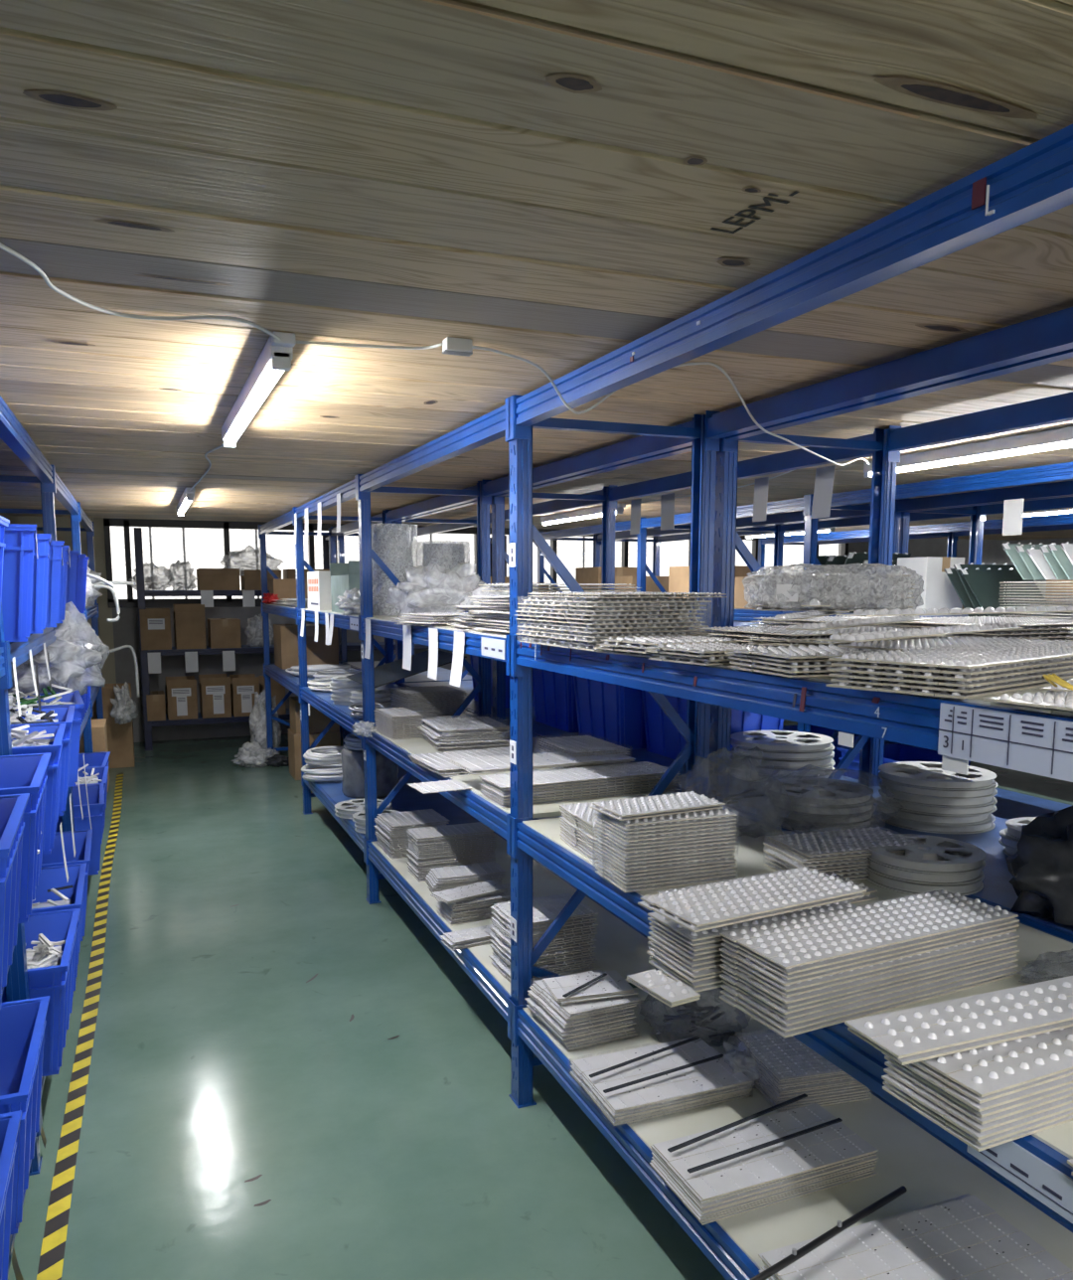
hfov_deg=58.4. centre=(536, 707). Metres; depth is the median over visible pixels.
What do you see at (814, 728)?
plastic crate
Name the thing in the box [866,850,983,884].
reel
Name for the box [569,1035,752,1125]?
stack
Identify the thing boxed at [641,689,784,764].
plastic crate
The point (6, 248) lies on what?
power cable
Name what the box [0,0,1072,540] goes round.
ceiling
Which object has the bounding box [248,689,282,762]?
plastic bag
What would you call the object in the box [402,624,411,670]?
paper tag
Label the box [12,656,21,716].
paper tag
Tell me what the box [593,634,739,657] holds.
stack
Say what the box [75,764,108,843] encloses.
plastic crate
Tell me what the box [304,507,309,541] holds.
paper tag
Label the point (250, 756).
plastic bag
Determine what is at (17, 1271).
paper tag
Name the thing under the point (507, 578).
cardboard box
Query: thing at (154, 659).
paper tag
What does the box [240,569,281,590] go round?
cardboard box
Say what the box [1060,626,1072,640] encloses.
stack
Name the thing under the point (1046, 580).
bundle
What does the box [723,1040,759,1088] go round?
bag
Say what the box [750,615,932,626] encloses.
stack
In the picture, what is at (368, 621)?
paper tag
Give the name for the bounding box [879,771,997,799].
reel
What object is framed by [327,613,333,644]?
paper tag
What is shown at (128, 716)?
plastic bag
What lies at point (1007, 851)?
reel
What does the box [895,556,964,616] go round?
cardboard box
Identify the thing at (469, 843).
stack
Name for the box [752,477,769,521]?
paper tag
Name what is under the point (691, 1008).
bag
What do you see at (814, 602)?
bar
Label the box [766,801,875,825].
reel
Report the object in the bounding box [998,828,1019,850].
reel
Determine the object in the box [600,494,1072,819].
storage rack
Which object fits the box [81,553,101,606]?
plastic bag
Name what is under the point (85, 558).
plastic crate
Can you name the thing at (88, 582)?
plastic bag
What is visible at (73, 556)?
plastic crate
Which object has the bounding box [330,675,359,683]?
reel
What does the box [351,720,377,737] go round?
plastic bag
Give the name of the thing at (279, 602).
stack
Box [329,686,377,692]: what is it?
reel
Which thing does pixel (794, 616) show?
bar
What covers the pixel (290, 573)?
cardboard box
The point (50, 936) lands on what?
plastic crate
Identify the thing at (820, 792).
reel
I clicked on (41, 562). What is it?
plastic crate
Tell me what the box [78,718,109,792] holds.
cardboard box
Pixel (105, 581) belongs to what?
pipe
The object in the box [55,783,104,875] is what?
plastic crate
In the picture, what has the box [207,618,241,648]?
cardboard box
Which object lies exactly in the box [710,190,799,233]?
stamped lettering
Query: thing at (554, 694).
plastic crate
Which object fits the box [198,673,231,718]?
cardboard box
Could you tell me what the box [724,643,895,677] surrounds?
stack
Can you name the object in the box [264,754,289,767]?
bag
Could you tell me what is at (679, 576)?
cardboard box
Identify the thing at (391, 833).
stack
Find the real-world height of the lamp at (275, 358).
0.063 m
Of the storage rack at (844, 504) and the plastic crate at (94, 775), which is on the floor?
the storage rack at (844, 504)
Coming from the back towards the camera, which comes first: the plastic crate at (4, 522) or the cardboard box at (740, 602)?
the cardboard box at (740, 602)
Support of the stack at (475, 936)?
on the storage rack at (1021, 1179)
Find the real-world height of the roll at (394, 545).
0.440 m
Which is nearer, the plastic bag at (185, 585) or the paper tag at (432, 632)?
the paper tag at (432, 632)
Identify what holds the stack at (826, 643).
on the storage rack at (1021, 1179)
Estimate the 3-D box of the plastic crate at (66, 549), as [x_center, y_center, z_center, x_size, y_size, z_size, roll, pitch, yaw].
[-2.029,-0.482,3.762,0.371,0.293,0.451,-3,8,-25]
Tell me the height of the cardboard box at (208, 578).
0.200 m
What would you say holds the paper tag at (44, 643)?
hanging from the storage rack at (12, 432)
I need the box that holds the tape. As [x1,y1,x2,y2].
[36,773,123,1279]
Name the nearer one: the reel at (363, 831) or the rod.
the rod
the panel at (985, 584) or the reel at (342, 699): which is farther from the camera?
the reel at (342, 699)
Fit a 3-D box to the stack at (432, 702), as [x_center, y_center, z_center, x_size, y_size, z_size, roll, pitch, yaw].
[-0.552,-0.028,4.869,0.339,0.135,0.321,-3,8,-25]
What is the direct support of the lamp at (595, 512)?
attached to the ceiling
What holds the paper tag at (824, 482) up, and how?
hanging from the storage rack at (884, 446)
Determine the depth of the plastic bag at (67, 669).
3.88 m
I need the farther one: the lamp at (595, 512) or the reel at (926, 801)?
the lamp at (595, 512)
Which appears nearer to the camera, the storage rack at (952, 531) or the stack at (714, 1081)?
the stack at (714, 1081)
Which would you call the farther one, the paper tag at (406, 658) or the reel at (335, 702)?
the reel at (335, 702)
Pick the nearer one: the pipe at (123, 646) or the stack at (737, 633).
the stack at (737, 633)
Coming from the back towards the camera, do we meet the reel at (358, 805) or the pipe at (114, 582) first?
the pipe at (114, 582)
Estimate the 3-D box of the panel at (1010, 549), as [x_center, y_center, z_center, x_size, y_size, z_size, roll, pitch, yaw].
[2.242,-0.645,4.221,0.400,0.165,0.134,-3,8,-22]
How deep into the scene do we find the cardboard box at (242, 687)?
9.09 m
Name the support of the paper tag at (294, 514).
hanging from the storage rack at (1021, 1179)
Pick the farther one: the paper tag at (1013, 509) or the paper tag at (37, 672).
the paper tag at (1013, 509)
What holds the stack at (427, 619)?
on the storage rack at (1021, 1179)
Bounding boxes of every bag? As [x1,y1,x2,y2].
[7,602,109,695]
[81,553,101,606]
[85,566,94,605]
[129,562,171,590]
[165,560,197,590]
[220,545,284,575]
[231,741,280,767]
[244,613,273,646]
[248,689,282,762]
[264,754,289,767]
[334,587,379,615]
[385,561,504,617]
[455,582,543,613]
[648,994,735,1038]
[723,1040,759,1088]
[742,563,924,611]
[1005,804,1072,925]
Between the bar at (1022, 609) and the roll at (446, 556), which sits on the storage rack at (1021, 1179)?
the roll at (446, 556)
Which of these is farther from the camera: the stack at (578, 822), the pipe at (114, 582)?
the pipe at (114, 582)
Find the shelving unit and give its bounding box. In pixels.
[1,515,869,742]
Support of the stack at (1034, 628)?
on the storage rack at (884, 446)
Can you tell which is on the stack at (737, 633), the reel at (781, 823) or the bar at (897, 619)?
the bar at (897, 619)
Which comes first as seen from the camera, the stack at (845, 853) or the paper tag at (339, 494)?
the stack at (845, 853)
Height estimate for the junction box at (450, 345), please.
0.028 m
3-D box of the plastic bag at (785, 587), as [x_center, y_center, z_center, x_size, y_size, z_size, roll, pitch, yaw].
[0.605,-0.248,1.966,0.356,0.096,0.204,2,8,17]
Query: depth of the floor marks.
2.45 m
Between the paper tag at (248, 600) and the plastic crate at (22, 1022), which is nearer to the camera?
the plastic crate at (22, 1022)
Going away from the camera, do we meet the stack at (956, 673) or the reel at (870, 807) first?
the stack at (956, 673)
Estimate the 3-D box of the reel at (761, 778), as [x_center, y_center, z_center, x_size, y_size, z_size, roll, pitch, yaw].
[0.850,0.223,3.340,0.350,0.022,0.350,5,9,34]
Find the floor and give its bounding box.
[7,719,1072,1279]
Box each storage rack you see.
[0,395,103,1273]
[133,527,506,750]
[258,123,1072,1279]
[336,348,1072,1221]
[537,462,1072,797]
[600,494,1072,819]
[757,513,1072,623]
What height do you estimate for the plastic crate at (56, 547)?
0.293 m
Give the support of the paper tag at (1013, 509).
hanging from the storage rack at (844, 504)
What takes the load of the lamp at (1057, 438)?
attached to the ceiling
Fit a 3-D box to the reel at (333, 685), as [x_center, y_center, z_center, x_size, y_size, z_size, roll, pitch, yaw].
[-1.031,-0.134,5.394,0.260,0.022,0.260,-5,9,-34]
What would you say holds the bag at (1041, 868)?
on the storage rack at (884, 446)
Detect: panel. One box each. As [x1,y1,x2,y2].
[816,554,847,608]
[828,551,911,608]
[945,566,977,617]
[954,562,1016,617]
[960,567,1046,617]
[1001,542,1072,580]
[1015,544,1045,579]
[1026,547,1057,579]
[1039,544,1069,579]
[1047,542,1072,579]
[1060,541,1072,564]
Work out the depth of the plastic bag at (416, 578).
4.01 m
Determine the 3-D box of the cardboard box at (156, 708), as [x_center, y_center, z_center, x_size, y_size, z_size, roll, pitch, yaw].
[-3.555,-0.018,8.954,0.160,0.241,0.342,-3,8,-22]
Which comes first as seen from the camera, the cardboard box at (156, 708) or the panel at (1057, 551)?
the panel at (1057, 551)
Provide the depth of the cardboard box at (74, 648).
5.99 m
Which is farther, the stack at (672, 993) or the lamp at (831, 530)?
the lamp at (831, 530)
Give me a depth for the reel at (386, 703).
5.05 m
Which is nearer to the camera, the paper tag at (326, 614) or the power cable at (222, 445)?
the power cable at (222, 445)
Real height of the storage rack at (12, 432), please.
2.002 m
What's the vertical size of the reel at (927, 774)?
0.022 m
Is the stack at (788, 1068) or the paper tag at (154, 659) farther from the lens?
the paper tag at (154, 659)
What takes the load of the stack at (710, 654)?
on the storage rack at (1021, 1179)
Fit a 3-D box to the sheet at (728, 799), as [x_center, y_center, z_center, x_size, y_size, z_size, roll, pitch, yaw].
[0.505,0.217,2.528,0.302,0.236,0.271,-3,8,-22]
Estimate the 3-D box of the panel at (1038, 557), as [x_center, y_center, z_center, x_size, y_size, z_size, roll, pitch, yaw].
[2.288,-0.617,4.114,0.400,0.137,0.115,-3,8,-22]
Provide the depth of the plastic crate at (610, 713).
3.90 m
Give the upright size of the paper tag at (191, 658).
0.190 m
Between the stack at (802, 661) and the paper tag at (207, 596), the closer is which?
the stack at (802, 661)
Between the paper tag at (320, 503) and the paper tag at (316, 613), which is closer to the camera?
the paper tag at (320, 503)
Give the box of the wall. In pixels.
[908,537,1072,598]
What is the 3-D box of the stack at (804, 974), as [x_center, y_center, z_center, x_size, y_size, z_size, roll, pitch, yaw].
[0.551,0.401,1.565,0.506,0.112,0.163,-4,8,-26]
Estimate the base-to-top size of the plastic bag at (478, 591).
0.165 m
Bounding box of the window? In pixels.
[103,517,848,607]
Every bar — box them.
[762,610,849,621]
[786,615,932,631]
[800,598,830,606]
[815,622,1023,641]
[836,605,1072,616]
[1039,673,1072,691]
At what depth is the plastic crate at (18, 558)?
2.41 m
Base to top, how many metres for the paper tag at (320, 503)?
0.190 m
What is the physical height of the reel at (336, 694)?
0.022 m
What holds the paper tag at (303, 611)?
hanging from the storage rack at (1021, 1179)
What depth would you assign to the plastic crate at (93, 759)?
5.58 m
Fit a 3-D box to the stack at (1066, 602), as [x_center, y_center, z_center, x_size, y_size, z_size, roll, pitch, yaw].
[2.419,-0.439,3.949,0.512,0.161,0.806,-3,8,-22]
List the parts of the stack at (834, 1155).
dark strip, dark strip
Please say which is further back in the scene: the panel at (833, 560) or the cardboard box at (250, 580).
the cardboard box at (250, 580)
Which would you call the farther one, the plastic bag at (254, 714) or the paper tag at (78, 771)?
the plastic bag at (254, 714)
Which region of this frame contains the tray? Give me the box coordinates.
[346,649,467,687]
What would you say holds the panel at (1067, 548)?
on the stack at (1066, 602)
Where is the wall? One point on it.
(993, 551)
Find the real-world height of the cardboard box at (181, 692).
0.370 m
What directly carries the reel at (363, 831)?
on the storage rack at (1021, 1179)
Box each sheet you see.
[679,748,773,833]
[750,768,896,831]
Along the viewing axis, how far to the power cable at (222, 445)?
3.85 m
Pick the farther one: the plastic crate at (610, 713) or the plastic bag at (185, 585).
the plastic bag at (185, 585)
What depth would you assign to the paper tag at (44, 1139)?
2.52 m
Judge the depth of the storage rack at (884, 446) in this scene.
2.98 m
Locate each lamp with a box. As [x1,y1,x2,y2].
[176,487,195,516]
[221,331,296,448]
[540,502,626,525]
[744,527,835,538]
[863,426,1072,478]
[1023,507,1072,516]
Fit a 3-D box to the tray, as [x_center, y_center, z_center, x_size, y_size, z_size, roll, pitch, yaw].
[-0.688,-0.208,4.986,0.482,0.144,0.620,-3,8,-22]
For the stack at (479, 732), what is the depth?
3.86 m
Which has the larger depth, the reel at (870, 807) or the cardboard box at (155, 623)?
the cardboard box at (155, 623)
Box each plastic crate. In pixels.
[0,515,9,615]
[0,523,37,641]
[0,752,51,923]
[0,793,29,1010]
[0,908,80,1076]
[0,995,49,1234]
[0,1110,21,1279]
[7,683,84,787]
[8,697,75,815]
[10,723,65,855]
[11,667,87,725]
[17,686,78,693]
[27,660,91,712]
[29,533,51,634]
[31,862,86,996]
[41,828,92,941]
[45,540,64,627]
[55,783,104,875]
[58,545,70,623]
[66,550,79,618]
[75,554,86,615]
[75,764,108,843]
[78,751,110,807]
[81,556,88,613]
[470,654,534,708]
[532,667,578,732]
[573,675,646,749]
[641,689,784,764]
[783,724,860,776]
[836,742,970,779]
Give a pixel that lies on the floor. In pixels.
(216, 1066)
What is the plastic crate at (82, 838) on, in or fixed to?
on the storage rack at (12, 432)
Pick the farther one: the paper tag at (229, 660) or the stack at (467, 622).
the paper tag at (229, 660)
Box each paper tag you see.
[10,1248,23,1279]
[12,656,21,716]
[28,648,37,696]
[35,663,41,711]
[40,1125,46,1147]
[43,642,50,679]
[47,652,51,691]
[59,822,68,881]
[69,795,75,855]
[77,771,83,818]
[82,755,91,828]
[147,652,160,673]
[184,651,198,672]
[200,590,213,607]
[222,650,235,670]
[242,589,255,607]
[294,513,296,544]
[300,609,305,637]
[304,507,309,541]
[314,611,319,641]
[317,501,321,537]
[324,613,328,644]
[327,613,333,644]
[336,492,340,532]
[364,619,370,658]
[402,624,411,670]
[427,627,438,679]
[449,631,465,687]
[630,498,641,534]
[660,492,674,530]
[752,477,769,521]
[810,465,835,518]
[1002,497,1024,535]
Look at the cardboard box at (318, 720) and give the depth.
7.50 m
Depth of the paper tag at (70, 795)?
3.09 m
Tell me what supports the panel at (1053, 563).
on the stack at (1066, 602)
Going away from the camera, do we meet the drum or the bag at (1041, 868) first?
the bag at (1041, 868)
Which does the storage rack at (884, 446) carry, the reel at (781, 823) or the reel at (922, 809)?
the reel at (781, 823)
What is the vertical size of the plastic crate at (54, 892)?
0.313 m
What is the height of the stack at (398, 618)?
0.014 m
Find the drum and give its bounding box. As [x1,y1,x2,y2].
[340,733,398,799]
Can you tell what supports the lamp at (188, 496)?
attached to the ceiling
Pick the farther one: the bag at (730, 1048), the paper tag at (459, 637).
the paper tag at (459, 637)
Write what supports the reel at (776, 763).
on the reel at (814, 771)
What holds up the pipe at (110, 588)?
hanging from the storage rack at (12, 432)
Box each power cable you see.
[0,242,281,340]
[189,443,223,490]
[296,340,442,349]
[473,345,869,465]
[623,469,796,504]
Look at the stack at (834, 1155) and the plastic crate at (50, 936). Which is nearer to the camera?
the stack at (834, 1155)
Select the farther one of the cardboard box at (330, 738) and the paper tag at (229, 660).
the paper tag at (229, 660)
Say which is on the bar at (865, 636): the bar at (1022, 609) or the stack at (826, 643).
the bar at (1022, 609)
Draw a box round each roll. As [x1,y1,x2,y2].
[371,523,418,615]
[416,540,471,613]
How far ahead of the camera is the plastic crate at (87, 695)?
5.41 m
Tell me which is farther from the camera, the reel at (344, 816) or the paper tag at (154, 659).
the paper tag at (154, 659)
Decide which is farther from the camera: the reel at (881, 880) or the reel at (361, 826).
the reel at (361, 826)
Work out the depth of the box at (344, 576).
5.11 m
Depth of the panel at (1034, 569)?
4.09 m
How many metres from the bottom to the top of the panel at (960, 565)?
0.253 m
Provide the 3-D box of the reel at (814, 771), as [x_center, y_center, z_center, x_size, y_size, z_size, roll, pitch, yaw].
[0.858,0.195,3.342,0.350,0.022,0.350,-5,9,-36]
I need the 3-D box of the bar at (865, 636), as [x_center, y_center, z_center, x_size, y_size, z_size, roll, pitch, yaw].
[0.663,-0.129,1.602,0.660,0.010,0.059,-7,10,-44]
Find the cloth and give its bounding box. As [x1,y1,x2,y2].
[262,592,279,604]
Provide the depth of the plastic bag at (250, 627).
9.18 m
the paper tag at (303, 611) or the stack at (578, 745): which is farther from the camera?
the paper tag at (303, 611)
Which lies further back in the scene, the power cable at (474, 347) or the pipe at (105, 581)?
the pipe at (105, 581)
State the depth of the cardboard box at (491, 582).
5.38 m
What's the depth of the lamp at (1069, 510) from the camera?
5.94 m
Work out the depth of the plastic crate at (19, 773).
2.09 m
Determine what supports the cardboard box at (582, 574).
on the storage rack at (844, 504)
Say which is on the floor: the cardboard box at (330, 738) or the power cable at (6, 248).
the cardboard box at (330, 738)
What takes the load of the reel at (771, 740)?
on the reel at (743, 751)
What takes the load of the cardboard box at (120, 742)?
on the floor
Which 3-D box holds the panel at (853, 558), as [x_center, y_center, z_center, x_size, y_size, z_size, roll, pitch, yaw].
[1.821,-0.688,5.273,0.420,0.323,0.206,-3,8,-22]
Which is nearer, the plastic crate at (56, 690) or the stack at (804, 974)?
the stack at (804, 974)
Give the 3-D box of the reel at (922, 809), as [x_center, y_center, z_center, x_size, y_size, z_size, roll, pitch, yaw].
[1.119,0.257,2.682,0.304,0.022,0.304,-5,9,-35]
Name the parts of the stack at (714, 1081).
dark strip, dark strip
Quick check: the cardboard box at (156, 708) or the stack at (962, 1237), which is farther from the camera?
the cardboard box at (156, 708)
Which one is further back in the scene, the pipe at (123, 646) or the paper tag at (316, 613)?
the pipe at (123, 646)
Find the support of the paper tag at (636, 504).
hanging from the storage rack at (884, 446)
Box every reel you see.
[329,681,362,687]
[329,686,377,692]
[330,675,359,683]
[330,694,350,701]
[331,691,351,696]
[332,700,352,705]
[334,798,391,814]
[334,803,392,819]
[349,696,390,702]
[350,689,391,697]
[351,700,392,707]
[352,808,398,824]
[354,817,365,829]
[354,825,365,833]
[730,730,833,752]
[730,750,834,768]
[730,764,831,783]
[731,738,834,760]
[731,759,835,776]
[765,777,873,806]
[765,808,873,832]
[766,789,875,816]
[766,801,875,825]
[865,867,984,895]
[866,833,986,874]
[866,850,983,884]
[874,796,991,825]
[877,812,995,833]
[878,761,996,790]
[878,783,995,807]
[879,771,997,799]
[879,795,997,815]
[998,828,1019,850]
[1003,846,1017,856]
[1004,816,1036,839]
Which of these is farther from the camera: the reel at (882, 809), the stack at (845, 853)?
the reel at (882, 809)
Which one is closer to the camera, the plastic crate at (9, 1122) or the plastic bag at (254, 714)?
the plastic crate at (9, 1122)
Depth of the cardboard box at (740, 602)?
6.06 m
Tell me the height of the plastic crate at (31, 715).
0.340 m
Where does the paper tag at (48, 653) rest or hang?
hanging from the storage rack at (12, 432)
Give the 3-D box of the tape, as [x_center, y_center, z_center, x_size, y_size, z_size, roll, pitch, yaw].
[-2.126,0.915,4.711,0.098,0.001,6.651,-3,8,-22]
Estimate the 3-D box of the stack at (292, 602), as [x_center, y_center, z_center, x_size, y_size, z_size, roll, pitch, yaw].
[-1.496,-0.741,6.760,0.546,0.055,0.640,-3,8,-22]
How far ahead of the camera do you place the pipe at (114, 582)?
6.49 m
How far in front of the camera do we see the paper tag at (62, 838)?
2.76 m
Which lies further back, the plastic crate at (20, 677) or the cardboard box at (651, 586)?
the cardboard box at (651, 586)
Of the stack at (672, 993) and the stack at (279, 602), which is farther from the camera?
the stack at (279, 602)
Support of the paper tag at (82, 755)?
hanging from the storage rack at (12, 432)
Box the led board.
[407,779,472,794]
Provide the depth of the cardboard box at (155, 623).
8.72 m
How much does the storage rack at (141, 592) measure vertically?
2.020 m
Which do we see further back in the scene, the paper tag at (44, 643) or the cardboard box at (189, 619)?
the cardboard box at (189, 619)
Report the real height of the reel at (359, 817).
0.022 m
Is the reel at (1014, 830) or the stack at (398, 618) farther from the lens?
the stack at (398, 618)
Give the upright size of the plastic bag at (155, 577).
0.260 m
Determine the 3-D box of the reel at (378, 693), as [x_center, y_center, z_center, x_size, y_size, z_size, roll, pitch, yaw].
[-0.877,-0.073,5.106,0.220,0.022,0.220,2,7,13]
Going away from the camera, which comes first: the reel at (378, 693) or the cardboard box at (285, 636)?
the reel at (378, 693)
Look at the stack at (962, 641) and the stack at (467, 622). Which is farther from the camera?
the stack at (467, 622)
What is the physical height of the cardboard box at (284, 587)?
0.201 m
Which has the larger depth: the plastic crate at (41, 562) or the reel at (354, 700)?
the reel at (354, 700)
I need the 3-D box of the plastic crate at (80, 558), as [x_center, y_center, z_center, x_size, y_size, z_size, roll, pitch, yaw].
[-2.433,-0.605,4.735,0.371,0.293,0.451,-4,8,-28]
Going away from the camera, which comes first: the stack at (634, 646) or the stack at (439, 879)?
the stack at (634, 646)
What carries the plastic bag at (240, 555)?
on the cardboard box at (250, 580)
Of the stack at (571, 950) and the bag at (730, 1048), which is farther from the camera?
the stack at (571, 950)
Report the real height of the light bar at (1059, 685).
0.023 m
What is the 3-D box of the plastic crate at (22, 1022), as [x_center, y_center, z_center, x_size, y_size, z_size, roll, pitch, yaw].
[-1.274,0.891,2.036,0.411,0.313,0.491,-3,8,-22]
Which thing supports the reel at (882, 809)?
on the reel at (990, 825)
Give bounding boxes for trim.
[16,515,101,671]
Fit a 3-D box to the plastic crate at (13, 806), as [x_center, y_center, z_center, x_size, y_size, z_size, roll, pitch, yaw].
[-1.088,0.349,1.620,0.401,0.293,0.441,-3,8,-24]
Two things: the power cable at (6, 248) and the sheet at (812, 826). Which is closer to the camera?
the power cable at (6, 248)
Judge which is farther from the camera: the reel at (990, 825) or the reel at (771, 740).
the reel at (771, 740)
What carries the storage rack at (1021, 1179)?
on the floor
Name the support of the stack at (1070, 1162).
on the storage rack at (1021, 1179)
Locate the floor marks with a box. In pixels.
[232,904,399,1206]
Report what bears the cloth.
on the storage rack at (1021, 1179)
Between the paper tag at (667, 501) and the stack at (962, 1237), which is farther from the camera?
the paper tag at (667, 501)
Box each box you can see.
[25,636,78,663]
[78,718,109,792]
[91,682,135,768]
[139,608,171,649]
[146,690,165,721]
[165,675,197,720]
[172,604,206,649]
[196,568,240,590]
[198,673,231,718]
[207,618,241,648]
[229,673,260,716]
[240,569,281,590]
[259,675,286,714]
[268,578,308,604]
[273,623,338,668]
[283,568,329,579]
[288,728,340,780]
[289,696,339,734]
[307,570,331,610]
[329,560,360,614]
[442,336,473,356]
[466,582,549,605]
[468,576,509,582]
[575,566,637,598]
[615,576,668,598]
[668,565,752,603]
[734,576,796,609]
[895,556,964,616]
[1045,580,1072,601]
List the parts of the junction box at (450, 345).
terminal rail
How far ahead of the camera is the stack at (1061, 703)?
1.11 m
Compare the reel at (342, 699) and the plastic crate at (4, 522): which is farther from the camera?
the reel at (342, 699)
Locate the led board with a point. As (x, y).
(441, 785)
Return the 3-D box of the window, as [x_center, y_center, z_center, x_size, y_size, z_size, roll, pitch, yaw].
[-0.045,-1.576,10.674,8.680,0.850,0.080,-3,8,-22]
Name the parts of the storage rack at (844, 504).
panel, panel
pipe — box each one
[86,572,114,587]
[89,581,136,587]
[91,584,120,622]
[107,644,140,697]
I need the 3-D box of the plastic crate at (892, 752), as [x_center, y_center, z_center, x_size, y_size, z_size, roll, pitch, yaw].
[1.953,0.399,5.114,0.451,0.323,0.531,-3,8,-22]
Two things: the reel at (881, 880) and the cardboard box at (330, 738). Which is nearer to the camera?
the reel at (881, 880)
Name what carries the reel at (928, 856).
on the reel at (906, 876)
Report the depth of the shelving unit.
9.38 m
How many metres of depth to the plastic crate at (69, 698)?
3.35 m
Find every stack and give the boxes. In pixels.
[271,599,288,605]
[280,598,308,607]
[373,707,423,739]
[373,808,449,858]
[387,685,469,719]
[391,617,419,623]
[393,612,464,626]
[406,821,496,881]
[408,746,547,777]
[417,716,509,752]
[425,862,506,899]
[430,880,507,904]
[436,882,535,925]
[439,924,494,951]
[447,605,503,631]
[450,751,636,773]
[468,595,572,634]
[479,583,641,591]
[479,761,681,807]
[488,893,598,983]
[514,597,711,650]
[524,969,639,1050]
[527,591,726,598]
[537,735,631,769]
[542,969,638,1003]
[559,800,602,863]
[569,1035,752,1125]
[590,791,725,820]
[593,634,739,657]
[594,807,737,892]
[627,968,700,1007]
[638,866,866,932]
[644,641,768,665]
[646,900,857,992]
[649,1093,878,1224]
[657,868,878,903]
[691,624,945,647]
[719,889,1019,1037]
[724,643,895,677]
[735,1032,870,1112]
[744,637,911,646]
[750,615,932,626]
[758,1193,1072,1279]
[763,826,918,880]
[825,641,1072,698]
[837,635,1072,651]
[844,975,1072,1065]
[848,616,1072,640]
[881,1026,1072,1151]
[983,690,1072,715]
[998,581,1072,619]
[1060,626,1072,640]
[1067,1158,1072,1175]
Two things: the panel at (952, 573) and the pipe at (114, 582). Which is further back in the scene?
the pipe at (114, 582)
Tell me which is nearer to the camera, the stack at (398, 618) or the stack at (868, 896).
the stack at (868, 896)
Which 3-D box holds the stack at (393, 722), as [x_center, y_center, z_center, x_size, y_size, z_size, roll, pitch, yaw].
[-0.614,0.066,4.259,0.146,0.101,0.304,-3,8,-24]
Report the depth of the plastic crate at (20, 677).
4.86 m

